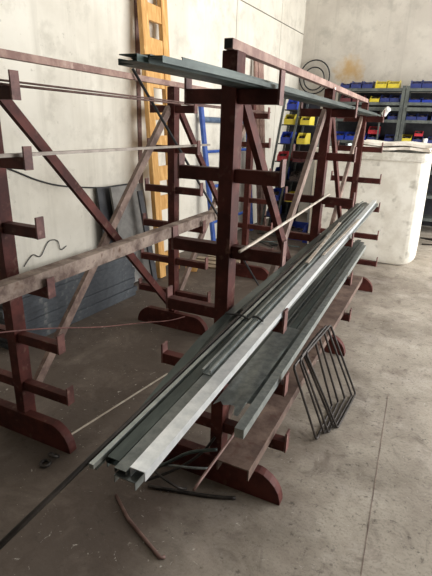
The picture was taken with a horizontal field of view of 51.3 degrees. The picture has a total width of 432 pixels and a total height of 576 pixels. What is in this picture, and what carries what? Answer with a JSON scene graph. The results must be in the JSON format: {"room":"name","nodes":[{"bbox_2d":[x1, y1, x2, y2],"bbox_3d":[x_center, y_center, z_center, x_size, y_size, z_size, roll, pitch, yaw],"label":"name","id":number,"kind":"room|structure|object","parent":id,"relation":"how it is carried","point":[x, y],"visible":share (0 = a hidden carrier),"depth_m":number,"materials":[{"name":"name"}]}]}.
{"room":"metal workshop","nodes":[
{"label":"metal workshop","id":0,"kind":"room"},
{"bbox_2d":[0,0,305,273],"bbox_3d":[-1.810,-2.165,2.872,0.200,5.200,13.430,12,22,27],"label":"wall","id":1,"kind":"structure","parent":0,"point":[87,32],"depth_m":4.24,"materials":[{"name":"concrete"}]},
{"bbox_2d":[24,239,65,266],"bbox_3d":[-1.510,-0.328,3.984,0.008,0.175,0.484,12,22,27],"label":"cable","id":2,"kind":"object","parent":1,"relation":"attached to","point":[52,239],"visible":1,"depth_m":3.97,"materials":[{"name":"black rubber"}]},
{"bbox_2d":[6,168,98,187],"bbox_3d":[-1.421,-0.988,3.875,0.014,0.404,1.603,12,22,27],"label":"cable","id":3,"kind":"object","parent":1,"relation":"attached to","point":[6,168],"visible":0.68,"depth_m":3.79,"materials":[{"name":"black rubber"}]},
{"bbox_2d":[134,0,142,182],"bbox_3d":[-0.787,-2.690,4.412,0.032,5.200,0.060,12,22,27],"label":"trim","id":4,"kind":"structure","parent":1,"relation":"attached to","point":[137,40],"depth_m":4.65,"materials":[{"name":"brown metal"}]},
{"bbox_2d":[299,59,329,93],"bbox_3d":[1.793,-3.853,8.208,0.584,0.583,0.044,12,22,27],"label":"coil","id":5,"kind":"object","parent":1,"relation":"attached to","point":[314,59],"visible":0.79,"depth_m":8.20,"materials":[{"name":"black rubber"}]},
{"bbox_2d":[0,211,431,575],"bbox_3d":[1.170,0.718,2.999,8.400,0.120,14.700,11,22,23],"label":"floor","id":6,"kind":"structure","parent":0,"point":[319,526],"depth_m":2.23,"materials":[{"name":"concrete"}]},
{"bbox_2d":[39,459,50,467],"bbox_3d":[-0.842,0.864,2.215,0.060,0.016,0.059,11,22,23],"label":"ring","id":7,"kind":"object","parent":6,"relation":"on","point":[48,464],"visible":1,"depth_m":2.21,"materials":[{"name":"metal"}]},
{"bbox_2d":[48,452,59,457],"bbox_3d":[-0.814,0.839,2.254,0.059,0.040,0.051,7,21,14],"label":"ring","id":8,"kind":"object","parent":6,"relation":"on","point":[50,454],"visible":1,"depth_m":2.24,"materials":[{"name":"metal"}]},
{"bbox_2d":[0,291,135,349],"bbox_3d":[-1.295,0.208,3.938,0.360,0.046,1.410,12,22,27],"label":"plank","id":9,"kind":"object","parent":6,"relation":"on","point":[50,331],"visible":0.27,"depth_m":3.90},
{"bbox_2d":[0,285,136,342],"bbox_3d":[-1.280,0.163,3.925,0.360,0.046,1.410,13,23,27],"label":"plank","id":10,"kind":"object","parent":9,"relation":"on","point":[134,288],"visible":0.27,"depth_m":3.92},
{"bbox_2d":[0,282,133,339],"bbox_3d":[-1.299,0.127,3.886,0.360,0.046,1.410,12,22,26],"label":"plank","id":11,"kind":"object","parent":10,"relation":"on","point":[59,316],"visible":0.27,"depth_m":3.84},
{"bbox_2d":[25,277,134,327],"bbox_3d":[-1.287,0.081,3.875,0.360,0.046,1.410,12,22,27],"label":"plank","id":12,"kind":"object","parent":11,"relation":"on","point":[53,313],"visible":0.27,"depth_m":3.82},
{"bbox_2d":[0,273,134,324],"bbox_3d":[-1.289,0.034,3.868,0.360,0.046,1.410,12,22,26],"label":"plank","id":13,"kind":"object","parent":12,"relation":"on","point":[102,287],"visible":0.18,"depth_m":3.65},
{"bbox_2d":[0,267,134,320],"bbox_3d":[-1.286,-0.010,3.852,0.360,0.046,1.410,12,22,27],"label":"plank","id":14,"kind":"object","parent":13,"relation":"on","point":[92,286],"visible":0.18,"depth_m":3.65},
{"bbox_2d":[0,264,131,318],"bbox_3d":[-1.301,-0.041,3.797,0.360,0.046,1.410,12,22,27],"label":"plank","id":15,"kind":"object","parent":14,"relation":"on","point":[100,278],"visible":0.27,"depth_m":3.63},
{"bbox_2d":[0,261,130,308],"bbox_3d":[-1.277,-0.096,3.814,0.360,0.046,1.410,12,22,27],"label":"plank","id":16,"kind":"object","parent":15,"relation":"on","point":[28,299],"visible":0.02,"depth_m":3.67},
{"bbox_2d":[22,253,135,297],"bbox_3d":[-1.273,-0.145,3.810,0.360,0.046,1.410,13,23,27],"label":"plank","id":17,"kind":"object","parent":16,"relation":"on","point":[123,259],"visible":0.18,"depth_m":3.91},
{"bbox_2d":[95,183,127,243],"bbox_3d":[-0.997,-0.559,4.668,0.149,0.984,0.480,12,22,27],"label":"board panel","id":18,"kind":"object","parent":6,"relation":"on","point":[102,193],"visible":0.29,"depth_m":4.44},
{"bbox_2d":[71,373,167,434],"bbox_3d":[-0.558,0.688,2.743,0.012,0.003,0.810,15,24,32],"label":"strip","id":19,"kind":"object","parent":6,"relation":"on","point":[107,411],"visible":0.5,"depth_m":2.69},
{"bbox_2d":[109,183,152,282],"bbox_3d":[-0.858,-0.572,4.714,0.183,0.986,0.500,12,22,27],"label":"board panel","id":20,"kind":"object","parent":6,"relation":"on","point":[130,223],"visible":0.5,"depth_m":4.65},
{"bbox_2d":[0,48,273,453],"bbox_3d":[-0.329,-0.562,3.463,0.659,1.876,3.205,11,22,23],"label":"rack","id":21,"kind":"object","parent":6,"relation":"on","point":[21,417],"visible":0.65,"depth_m":2.45,"materials":[{"name":"metal"}]},
{"bbox_2d":[0,316,184,332],"bbox_3d":[-0.657,0.212,2.658,0.012,0.657,1.952,11,22,23],"label":"rod","id":22,"kind":"object","parent":21,"relation":"on","point":[183,316],"visible":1,"depth_m":2.42,"materials":[{"name":"paint"}]},
{"bbox_2d":[0,144,209,157],"bbox_3d":[-0.560,-0.753,2.451,0.030,0.014,2.350,11,22,23],"label":"bar","id":23,"kind":"object","parent":21,"relation":"on","point":[5,155],"visible":1,"depth_m":2.29,"materials":[{"name":"metal"}]},
{"bbox_2d":[0,208,217,303],"bbox_3d":[-0.506,-0.256,2.666,0.070,0.070,2.570,11,22,23],"label":"steel beam","id":24,"kind":"structure","parent":21,"relation":"on","point":[13,287],"depth_m":2.32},
{"bbox_2d":[0,83,267,113],"bbox_3d":[-0.210,-1.275,3.119,0.011,0.011,3.500,11,22,23],"label":"rod","id":25,"kind":"object","parent":21,"relation":"on","point":[1,84],"visible":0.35,"depth_m":2.34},
{"bbox_2d":[0,79,270,112],"bbox_3d":[-0.199,-1.294,3.136,0.010,0.014,3.550,11,22,23],"label":"rod","id":26,"kind":"object","parent":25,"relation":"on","point":[3,80],"visible":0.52,"depth_m":2.32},
{"bbox_2d":[115,494,165,559],"bbox_3d":[-0.334,0.999,1.889,0.037,0.016,0.404,-14,25,-37],"label":"bar","id":27,"kind":"object","parent":6,"relation":"on","point":[126,515],"visible":1,"depth_m":1.86,"materials":[{"name":"brown metal"}]},
{"bbox_2d":[137,190,157,280],"bbox_3d":[-0.716,-0.535,4.697,0.196,0.937,0.070,12,22,27],"label":"strip","id":28,"kind":"object","parent":6,"relation":"on","point":[139,193],"visible":0.5,"depth_m":4.65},
{"bbox_2d":[137,0,179,277],"bbox_3d":[-0.584,-1.806,4.704,0.389,3.359,0.674,11,22,23],"label":"ladder","id":29,"kind":"object","parent":6,"relation":"on","point":[147,12],"visible":0.56,"depth_m":4.60,"materials":[{"name":"wood"}]},
{"bbox_2d":[154,470,187,489],"bbox_3d":[-0.262,0.881,2.122,0.286,0.070,0.071,17,25,35],"label":"rod","id":30,"kind":"object","parent":6,"relation":"on","point":[155,471],"visible":0.68,"depth_m":2.05,"materials":[{"name":"metal"}]},
{"bbox_2d":[146,436,215,481],"bbox_3d":[-0.168,0.797,2.104,0.330,0.248,0.033,0,20,-5],"label":"rod","id":31,"kind":"object","parent":6,"relation":"on","point":[214,437],"visible":0.82,"depth_m":2.12,"materials":[{"name":"metal"}]},
{"bbox_2d":[163,464,207,469],"bbox_3d":[-0.165,0.849,2.103,0.268,0.111,0.064,11,22,23],"label":"rod","id":32,"kind":"object","parent":6,"relation":"on","point":[168,465],"visible":0.8,"depth_m":2.05,"materials":[{"name":"metal"}]},
{"bbox_2d":[156,448,216,468],"bbox_3d":[-0.180,0.816,2.106,0.368,0.195,0.020,3,20,4],"label":"rod","id":33,"kind":"object","parent":6,"relation":"on","point":[207,449],"visible":0.73,"depth_m":2.08,"materials":[{"name":"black metal"}]},
{"bbox_2d":[148,484,234,499],"bbox_3d":[-0.114,0.939,2.064,0.409,0.018,0.025,5,20,7],"label":"rod","id":34,"kind":"object","parent":6,"relation":"on","point":[149,485],"visible":0.99,"depth_m":2.06,"materials":[{"name":"metal"}]},
{"bbox_2d":[131,68,258,284],"bbox_3d":[0.000,-0.597,3.541,0.017,1.901,1.564,19,26,39],"label":"rod","id":35,"kind":"object","parent":6,"relation":"on","point":[132,69],"visible":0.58,"depth_m":3.00,"materials":[{"name":"black metal"}]},
{"bbox_2d":[195,259,215,264],"bbox_3d":[-0.072,-0.307,5.505,0.536,0.022,0.100,8,21,15],"label":"board","id":36,"kind":"object","parent":6,"relation":"on","point":[209,262],"visible":0.29,"depth_m":5.51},
{"bbox_2d":[196,256,239,262],"bbox_3d":[0.032,-0.352,5.636,0.549,0.022,0.100,7,20,13],"label":"board","id":37,"kind":"object","parent":6,"relation":"on","point":[198,257],"visible":0.43,"depth_m":5.64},
{"bbox_2d":[198,107,252,240],"bbox_3d":[0.188,-1.616,6.397,0.245,1.838,1.409,13,23,27],"label":"ladder","id":38,"kind":"object","parent":6,"relation":"on","point":[202,118],"visible":0.25,"depth_m":5.87,"materials":[{"name":"metal"}]},
{"bbox_2d":[253,60,260,224],"bbox_3d":[0.642,-2.166,6.954,0.282,2.533,0.075,16,24,33],"label":"channel","id":39,"kind":"object","parent":6,"relation":"on","point":[255,63],"visible":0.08,"depth_m":7.10,"materials":[{"name":"paint"}]},
{"bbox_2d":[258,62,263,224],"bbox_3d":[0.697,-2.212,7.040,0.282,2.563,0.075,16,24,33],"label":"channel","id":40,"kind":"object","parent":6,"relation":"on","point":[259,64],"visible":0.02,"depth_m":6.95,"materials":[{"name":"paint"}]},
{"bbox_2d":[261,63,266,225],"bbox_3d":[0.750,-2.215,7.141,0.282,2.503,0.075,16,24,33],"label":"channel","id":41,"kind":"object","parent":6,"relation":"on","point":[262,65],"visible":0.19,"depth_m":7.05,"materials":[{"name":"paint"}]},
{"bbox_2d":[161,38,384,504],"bbox_3d":[0.711,-0.438,3.216,0.659,1.876,3.258,11,22,23],"label":"rack","id":42,"kind":"object","parent":6,"relation":"on","point":[236,108],"visible":0.76,"depth_m":1.97,"materials":[{"name":"metal"}]},
{"bbox_2d":[106,388,175,465],"bbox_3d":[0.662,-0.231,2.774,0.050,0.022,4.160,11,22,23],"label":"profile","id":43,"kind":"object","parent":42,"relation":"on","point":[111,461],"visible":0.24,"depth_m":1.01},
{"bbox_2d":[107,202,366,461],"bbox_3d":[0.640,-0.241,2.748,0.031,0.012,4.135,11,22,23],"label":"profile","id":44,"kind":"object","parent":43,"relation":"on","point":[136,435],"visible":0.65,"depth_m":1.18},
{"bbox_2d":[114,203,368,475],"bbox_3d":[0.654,-0.224,2.701,0.030,0.012,4.095,11,22,23],"label":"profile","id":45,"kind":"object","parent":43,"relation":"on","point":[124,465],"visible":0.62,"depth_m":1.12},
{"bbox_2d":[202,206,363,375],"bbox_3d":[0.671,-0.258,2.754,0.028,0.016,3.370,10,22,22],"label":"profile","id":46,"kind":"object","parent":45,"relation":"on","point":[219,358],"visible":1,"depth_m":1.74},
{"bbox_2d":[305,222,340,263],"bbox_3d":[0.707,-0.313,2.874,0.018,0.005,1.201,10,21,21],"label":"bar","id":47,"kind":"object","parent":46,"relation":"on","point":[310,258],"visible":1,"depth_m":2.72,"materials":[{"name":"metal"}]},
{"bbox_2d":[86,273,289,469],"bbox_3d":[0.620,-0.236,2.787,0.028,0.020,4.210,11,22,23],"label":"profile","id":48,"kind":"object","parent":42,"relation":"on","point":[104,460],"visible":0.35,"depth_m":1.78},
{"bbox_2d":[0,221,337,549],"bbox_3d":[0.279,-0.029,2.134,0.013,0.013,3.301,10,22,22],"label":"rod","id":49,"kind":"object","parent":48,"relation":"on","point":[63,484],"visible":0.97,"depth_m":1.06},
{"bbox_2d":[89,201,363,469],"bbox_3d":[0.623,-0.255,2.785,0.012,0.012,4.260,11,22,22],"label":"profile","id":50,"kind":"object","parent":48,"relation":"on","point":[112,445],"visible":0.93,"depth_m":1.30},
{"bbox_2d":[107,203,359,466],"bbox_3d":[0.570,-0.225,2.804,0.072,0.056,4.091,11,22,23],"label":"metal beam","id":51,"kind":"object","parent":42,"relation":"on","point":[218,326],"visible":0.52,"depth_m":1.76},
{"bbox_2d":[225,312,263,321],"bbox_3d":[0.104,0.106,1.703,0.186,0.041,0.013,20,27,41],"label":"wire","id":52,"kind":"object","parent":51,"relation":"on","point":[236,314],"visible":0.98,"depth_m":1.69,"materials":[{"name":"metal"}]},
{"bbox_2d":[118,58,367,115],"bbox_3d":[0.628,-1.066,2.625,0.040,0.018,3.850,11,22,23],"label":"metal beam","id":53,"kind":"object","parent":42,"relation":"on","point":[119,63],"visible":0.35,"depth_m":1.23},
{"bbox_2d":[119,53,372,115],"bbox_3d":[0.647,-1.042,2.562,0.044,0.020,3.855,11,22,23],"label":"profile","id":54,"kind":"object","parent":42,"relation":"on","point":[141,60],"visible":0.5,"depth_m":1.13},
{"bbox_2d":[181,57,376,113],"bbox_3d":[0.679,-1.057,2.567,0.042,0.013,3.610,11,22,23],"label":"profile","id":55,"kind":"object","parent":54,"relation":"on","point":[183,58],"visible":0.34,"depth_m":1.34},
{"bbox_2d":[114,203,377,490],"bbox_3d":[0.717,-0.223,2.760,0.054,0.020,4.260,11,22,23],"label":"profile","id":56,"kind":"object","parent":42,"relation":"on","point":[137,478],"visible":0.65,"depth_m":1.65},
{"bbox_2d":[130,200,376,481],"bbox_3d":[0.732,-0.252,2.773,0.037,0.024,4.288,11,22,23],"label":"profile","id":57,"kind":"object","parent":56,"relation":"on","point":[157,451],"visible":0.96,"depth_m":1.26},
{"bbox_2d":[322,219,359,255],"bbox_3d":[0.866,-0.364,3.041,0.014,0.011,1.250,11,22,23],"label":"bar","id":58,"kind":"object","parent":57,"relation":"on","point":[357,220],"visible":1,"depth_m":2.93,"materials":[{"name":"metal"}]},
{"bbox_2d":[148,55,380,115],"bbox_3d":[0.699,-1.042,2.565,0.036,0.018,3.845,11,22,23],"label":"metal beam","id":59,"kind":"object","parent":42,"relation":"on","point":[162,60],"visible":1,"depth_m":1.23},
{"bbox_2d":[238,193,329,252],"bbox_3d":[0.449,-0.402,2.434,0.016,0.014,1.781,10,22,22],"label":"rod","id":60,"kind":"object","parent":42,"relation":"on","point":[325,196],"visible":1,"depth_m":2.06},
{"bbox_2d":[213,240,356,416],"bbox_3d":[0.680,0.008,2.912,0.108,0.042,3.049,11,22,23],"label":"metal sheet","id":61,"kind":"object","parent":42,"relation":"on","point":[319,284],"depth_m":1.94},
{"bbox_2d":[227,246,347,383],"bbox_3d":[0.624,-0.004,2.965,0.048,0.024,2.700,11,22,23],"label":"metal beam","id":62,"kind":"object","parent":42,"relation":"on","point":[299,301],"visible":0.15,"depth_m":2.73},
{"bbox_2d":[216,274,362,480],"bbox_3d":[0.653,0.306,2.882,0.135,0.050,2.700,11,22,24],"label":"channel","id":63,"kind":"object","parent":42,"relation":"on","point":[245,454],"visible":0.62,"depth_m":2.08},
{"bbox_2d":[192,432,233,490],"bbox_3d":[0.253,0.501,2.224,0.013,0.020,1.481,11,22,24],"label":"rod","id":64,"kind":"object","parent":63,"relation":"on","point":[232,435],"visible":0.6,"depth_m":1.72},
{"bbox_2d":[234,245,365,438],"bbox_3d":[0.699,0.064,2.769,0.039,0.036,2.910,11,22,23],"label":"metal beam","id":65,"kind":"object","parent":42,"relation":"on","point":[243,426],"visible":1,"depth_m":1.98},
{"bbox_2d":[247,242,363,403],"bbox_3d":[0.735,0.015,2.921,0.038,0.026,2.890,11,22,23],"label":"metal beam","id":66,"kind":"object","parent":42,"relation":"on","point":[317,304],"visible":0.62,"depth_m":2.47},
{"bbox_2d":[290,240,360,328],"bbox_3d":[0.728,-0.012,2.992,0.038,0.028,2.900,11,22,23],"label":"metal beam","id":67,"kind":"object","parent":42,"relation":"on","point":[308,307],"visible":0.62,"depth_m":2.87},
{"bbox_2d":[259,99,320,234],"bbox_3d":[1.105,-1.818,6.787,0.684,2.064,0.441,11,22,23],"label":"rack","id":68,"kind":"object","parent":6,"relation":"on","point":[294,166],"visible":0.41,"depth_m":6.75,"materials":[{"name":"grey metal"}]},
{"bbox_2d":[264,213,287,218],"bbox_3d":[1.012,-1.135,7.063,0.400,0.016,0.368,11,22,23],"label":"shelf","id":69,"kind":"object","parent":68,"relation":"attached to","point":[283,215],"depth_m":6.98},
{"bbox_2d":[273,188,284,200],"bbox_3d":[0.946,-1.451,6.949,0.145,0.150,0.306,11,22,23],"label":"storage bin","id":70,"kind":"object","parent":68,"relation":"on","point":[277,191],"visible":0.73,"depth_m":6.96,"materials":[{"name":"blue plastic"}]},
{"bbox_2d":[277,151,291,160],"bbox_3d":[1.029,-1.974,6.726,0.145,0.130,0.306,11,22,23],"label":"storage bin","id":71,"kind":"object","parent":68,"relation":"on","point":[281,155],"visible":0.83,"depth_m":6.64,"materials":[{"name":"red plastic"}]},
{"bbox_2d":[280,132,295,143],"bbox_3d":[1.065,-2.218,6.623,0.145,0.160,0.306,11,22,23],"label":"storage bin","id":72,"kind":"object","parent":68,"relation":"on","point":[286,137],"visible":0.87,"depth_m":6.53,"materials":[{"name":"blue plastic"}]},
{"bbox_2d":[284,109,297,111],"bbox_3d":[1.233,-2.549,6.463,0.400,0.016,0.368,11,22,23],"label":"shelf","id":73,"kind":"object","parent":68,"relation":"attached to","point":[291,110],"depth_m":6.36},
{"bbox_2d":[284,114,299,124],"bbox_3d":[1.102,-2.447,6.525,0.145,0.140,0.306,11,22,23],"label":"storage bin","id":74,"kind":"object","parent":68,"relation":"on","point":[289,119],"visible":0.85,"depth_m":6.43,"materials":[{"name":"yellow plastic"}]},
{"bbox_2d":[287,100,298,109],"bbox_3d":[1.131,-2.631,6.447,0.145,0.140,0.306,11,22,23],"label":"storage bin","id":75,"kind":"object","parent":68,"relation":"on","point":[291,104],"visible":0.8,"depth_m":6.35,"materials":[{"name":"blue plastic"}]},
{"bbox_2d":[278,143,309,144],"bbox_3d":[1.167,-2.127,6.642,0.400,0.016,0.368,11,22,23],"label":"shelf","id":76,"kind":"object","parent":68,"relation":"attached to","point":[278,143],"depth_m":6.51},
{"bbox_2d":[289,171,301,180],"bbox_3d":[1.206,-1.680,6.739,0.130,0.120,0.306,11,22,23],"label":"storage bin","id":77,"kind":"object","parent":68,"relation":"on","point":[295,175],"visible":0.88,"depth_m":6.65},
{"bbox_2d":[282,124,314,125],"bbox_3d":[1.204,-2.366,6.541,0.400,0.016,0.368,11,22,23],"label":"shelf","id":78,"kind":"object","parent":68,"relation":"attached to","point":[282,124],"depth_m":6.41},
{"bbox_2d":[292,159,305,161],"bbox_3d":[1.236,-1.925,6.639,0.130,0.110,0.306,11,22,23],"label":"storage bin","id":79,"kind":"object","parent":68,"relation":"on","point":[293,160],"visible":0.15,"depth_m":6.53,"materials":[{"name":"red plastic"}]},
{"bbox_2d":[296,133,310,143],"bbox_3d":[1.273,-2.174,6.535,0.120,0.150,0.306,11,22,23],"label":"storage bin","id":80,"kind":"object","parent":68,"relation":"on","point":[303,138],"visible":1,"depth_m":6.47,"materials":[{"name":"yellow plastic"}]},
{"bbox_2d":[300,117,314,124],"bbox_3d":[1.310,-2.398,6.438,0.130,0.120,0.306,11,22,23],"label":"storage bin","id":81,"kind":"object","parent":68,"relation":"on","point":[304,120],"visible":0.93,"depth_m":6.35,"materials":[{"name":"yellow plastic"}]},
{"bbox_2d":[283,221,308,240],"bbox_3d":[1.224,-0.898,6.989,0.340,0.200,0.426,11,22,23],"label":"storage bin","id":82,"kind":"object","parent":6,"relation":"on","point":[296,226],"visible":0.45,"depth_m":7.12,"materials":[{"name":"blue plastic"}]},
{"bbox_2d":[293,338,332,438],"bbox_3d":[0.538,0.548,2.437,0.118,0.543,0.586,11,22,25],"label":"frame","id":83,"kind":"object","parent":6,"relation":"on","point":[316,346],"visible":0.82,"depth_m":2.41,"materials":[{"name":"metal"}]},
{"bbox_2d":[299,334,338,433],"bbox_3d":[0.583,0.531,2.488,0.152,0.543,0.568,11,22,23],"label":"frame","id":84,"kind":"object","parent":6,"relation":"on","point":[320,341],"visible":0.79,"depth_m":2.48,"materials":[{"name":"metal"}]},
{"bbox_2d":[307,119,335,221],"bbox_3d":[1.828,-2.013,7.840,0.295,1.754,0.129,11,22,23],"label":"panel","id":85,"kind":"object","parent":6,"relation":"on","point":[308,215],"visible":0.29,"depth_m":7.97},
{"bbox_2d":[301,328,344,432],"bbox_3d":[0.615,0.518,2.520,0.154,0.548,0.607,12,22,26],"label":"frame","id":86,"kind":"object","parent":6,"relation":"on","point":[325,336],"visible":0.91,"depth_m":2.48,"materials":[{"name":"metal"}]},
{"bbox_2d":[303,325,351,427],"bbox_3d":[0.651,0.504,2.561,0.170,0.548,0.616,13,23,28],"label":"frame","id":87,"kind":"object","parent":6,"relation":"on","point":[325,326],"visible":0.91,"depth_m":2.54,"materials":[{"name":"metal"}]},
{"bbox_2d":[306,325,355,427],"bbox_3d":[0.674,0.504,2.571,0.172,0.543,0.639,13,23,28],"label":"frame","id":88,"kind":"object","parent":6,"relation":"on","point":[329,326],"visible":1,"depth_m":2.53,"materials":[{"name":"metal"}]},
{"bbox_2d":[307,146,431,264],"bbox_3d":[2.063,-1.165,6.090,1.430,1.363,1.145,11,22,23],"label":"plastic tub","id":89,"kind":"object","parent":6,"relation":"on","point":[402,190],"visible":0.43,"depth_m":5.50,"materials":[{"name":"plastic"}]},
{"bbox_2d":[356,139,431,152],"bbox_3d":[2.289,-1.817,5.724,0.892,0.106,1.149,11,22,23],"label":"sheet","id":90,"kind":"object","parent":89,"relation":"on","point":[397,145],"visible":0.88,"depth_m":5.25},
{"bbox_2d":[335,86,405,145],"bbox_3d":[2.532,-2.263,7.836,1.125,2.270,0.512,11,22,23],"label":"shelving unit","id":91,"kind":"object","parent":6,"relation":"on","point":[392,127],"visible":0.26,"depth_m":7.58,"materials":[{"name":"grey metal"}]},
{"bbox_2d":[336,131,345,139],"bbox_3d":[2.177,-2.661,7.844,0.160,0.130,0.346,11,22,23],"label":"storage bin","id":92,"kind":"object","parent":91,"relation":"on","point":[340,135],"visible":0.78,"depth_m":7.73,"materials":[{"name":"blue plastic"}]},
{"bbox_2d":[340,83,351,87],"bbox_3d":[2.202,-3.403,7.575,0.150,0.100,0.346,11,22,23],"label":"storage bin","id":93,"kind":"object","parent":91,"relation":"on","point":[343,85],"visible":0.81,"depth_m":7.45,"materials":[{"name":"blue plastic"}]},
{"bbox_2d":[340,95,352,101],"bbox_3d":[2.232,-3.209,7.627,0.170,0.110,0.346,11,22,23],"label":"storage bin","id":94,"kind":"object","parent":91,"relation":"on","point":[343,98],"visible":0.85,"depth_m":7.51,"materials":[{"name":"red plastic"}]},
{"bbox_2d":[344,132,354,139],"bbox_3d":[2.340,-2.630,7.773,0.160,0.130,0.346,11,22,23],"label":"storage bin","id":95,"kind":"object","parent":91,"relation":"on","point":[349,135],"visible":0.68,"depth_m":7.68,"materials":[{"name":"blue plastic"}]},
{"bbox_2d":[351,81,362,87],"bbox_3d":[2.365,-3.382,7.501,0.160,0.120,0.346,11,22,23],"label":"storage bin","id":96,"kind":"object","parent":91,"relation":"on","point":[354,84],"visible":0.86,"depth_m":7.38,"materials":[{"name":"blue plastic"}]},
{"bbox_2d":[362,81,375,87],"bbox_3d":[2.527,-3.351,7.430,0.160,0.120,0.346,11,22,23],"label":"storage bin","id":97,"kind":"object","parent":91,"relation":"on","point":[365,84],"visible":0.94,"depth_m":7.32,"materials":[{"name":"blue plastic"}]},
{"bbox_2d":[367,134,379,139],"bbox_3d":[2.674,-2.557,7.631,0.160,0.110,0.346,11,22,23],"label":"storage bin","id":98,"kind":"object","parent":91,"relation":"on","point":[370,136],"visible":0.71,"depth_m":7.57,"materials":[{"name":"blue plastic"}]},
{"bbox_2d":[368,126,380,133],"bbox_3d":[2.673,-2.662,7.583,0.160,0.120,0.306,11,22,23],"label":"storage bin","id":99,"kind":"object","parent":98,"relation":"on","point":[372,129],"visible":0.84,"depth_m":7.50,"materials":[{"name":"red plastic"}]},
{"bbox_2d":[369,96,380,101],"bbox_3d":[2.647,-3.125,7.448,0.150,0.100,0.346,11,22,23],"label":"storage bin","id":100,"kind":"object","parent":91,"relation":"on","point":[372,99],"visible":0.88,"depth_m":7.33,"materials":[{"name":"yellow plastic"}]},
{"bbox_2d":[375,80,388,87],"bbox_3d":[2.717,-3.319,7.346,0.170,0.130,0.346,11,22,23],"label":"storage bin","id":101,"kind":"object","parent":91,"relation":"on","point":[384,84],"visible":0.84,"depth_m":7.23,"materials":[{"name":"yellow plastic"}]},
{"bbox_2d":[380,95,390,101],"bbox_3d":[2.792,-3.106,7.382,0.140,0.120,0.346,11,22,23],"label":"storage bin","id":102,"kind":"object","parent":91,"relation":"on","point":[383,98],"visible":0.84,"depth_m":7.26,"materials":[{"name":"blue plastic"}]},
{"bbox_2d":[381,106,390,116],"bbox_3d":[2.717,-2.809,7.189,0.093,0.181,0.157,-7,22,-23],"label":"scoop","id":103,"kind":"object","parent":91,"relation":"in","point":[387,109],"visible":0.84,"depth_m":7.14,"materials":[{"name":"white plastic"}]},
{"bbox_2d":[384,134,394,141],"bbox_3d":[2.917,-2.510,7.525,0.150,0.110,0.346,11,22,23],"label":"storage bin","id":104,"kind":"object","parent":91,"relation":"on","point":[388,137],"visible":0.88,"depth_m":7.41,"materials":[{"name":"blue plastic"}]},
{"bbox_2d":[387,113,397,119],"bbox_3d":[2.928,-2.825,7.411,0.150,0.100,0.346,11,22,23],"label":"storage bin","id":105,"kind":"object","parent":91,"relation":"on","point":[390,116],"visible":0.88,"depth_m":7.29,"materials":[{"name":"blue plastic"}]},
{"bbox_2d":[387,80,401,87],"bbox_3d":[2.889,-3.287,7.271,0.170,0.130,0.346,11,22,23],"label":"storage bin","id":106,"kind":"object","parent":91,"relation":"on","point":[391,84],"visible":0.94,"depth_m":7.17,"materials":[{"name":"yellow plastic"}]},
{"bbox_2d":[390,95,400,101],"bbox_3d":[2.927,-3.081,7.323,0.140,0.120,0.346,11,22,23],"label":"storage bin","id":107,"kind":"object","parent":91,"relation":"on","point":[392,98],"visible":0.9,"depth_m":7.20,"materials":[{"name":"blue plastic"}]},
{"bbox_2d":[360,397,387,575],"bbox_3d":[0.776,0.934,2.188,0.004,0.001,1.650,10,22,22],"label":"trim","id":108,"kind":"structure","parent":6,"relation":"on","point":[387,397],"depth_m":2.08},
{"bbox_2d":[398,86,431,225],"bbox_3d":[3.598,-2.059,7.371,1.215,2.270,0.512,11,22,23],"label":"shelving unit","id":109,"kind":"object","parent":6,"relation":"on","point":[409,127],"visible":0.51,"depth_m":7.42,"materials":[{"name":"grey metal"}]},
{"bbox_2d":[402,134,412,140],"bbox_3d":[3.152,-2.470,7.421,0.150,0.120,0.346,11,22,23],"label":"storage bin","id":110,"kind":"object","parent":109,"relation":"on","point":[405,137],"visible":0.86,"depth_m":7.35,"materials":[{"name":"yellow plastic"}]},
{"bbox_2d":[406,113,417,119],"bbox_3d":[3.181,-2.777,7.301,0.150,0.100,0.346,11,22,23],"label":"storage bin","id":111,"kind":"object","parent":109,"relation":"on","point":[409,116],"visible":0.95,"depth_m":7.19,"materials":[{"name":"blue plastic"}]},
{"bbox_2d":[409,98,421,101],"bbox_3d":[3.197,-3.008,7.212,0.170,0.075,0.346,11,22,23],"label":"storage bin","id":112,"kind":"object","parent":109,"relation":"on","point":[410,99],"visible":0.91,"depth_m":7.10,"materials":[{"name":"blue plastic"}]},
{"bbox_2d":[410,80,422,87],"bbox_3d":[3.187,-3.230,7.141,0.160,0.130,0.346,11,22,23],"label":"storage bin","id":113,"kind":"object","parent":109,"relation":"on","point":[414,84],"visible":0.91,"depth_m":7.03,"materials":[{"name":"blue plastic"}]},
{"bbox_2d":[412,136,423,141],"bbox_3d":[3.306,-2.432,7.357,0.150,0.100,0.346,11,22,23],"label":"storage bin","id":114,"kind":"object","parent":109,"relation":"on","point":[415,138],"visible":0.85,"depth_m":7.26,"materials":[{"name":"blue plastic"}]},
{"bbox_2d":[414,131,423,135],"bbox_3d":[3.300,-2.511,7.309,0.120,0.080,0.286,11,22,23],"label":"storage bin","id":115,"kind":"object","parent":114,"relation":"on","point":[417,133],"visible":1,"depth_m":7.21,"materials":[{"name":"red plastic"}]},
{"bbox_2d":[417,114,427,119],"bbox_3d":[3.325,-2.749,7.237,0.150,0.100,0.346,11,22,23],"label":"storage bin","id":116,"kind":"object","parent":109,"relation":"on","point":[419,116],"visible":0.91,"depth_m":7.13,"materials":[{"name":"blue plastic"}]},
{"bbox_2d":[422,80,431,87],"bbox_3d":[3.340,-3.200,7.074,0.160,0.130,0.346,11,22,23],"label":"storage bin","id":117,"kind":"object","parent":109,"relation":"on","point":[426,84],"visible":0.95,"depth_m":6.96,"materials":[{"name":"blue plastic"}]},
{"bbox_2d":[298,0,431,226],"bbox_3d":[4.668,-3.398,6.862,7.400,5.200,0.200,12,22,27],"label":"wall","id":118,"kind":"structure","parent":0,"point":[358,40],"depth_m":7.70,"materials":[{"name":"grey concrete"}]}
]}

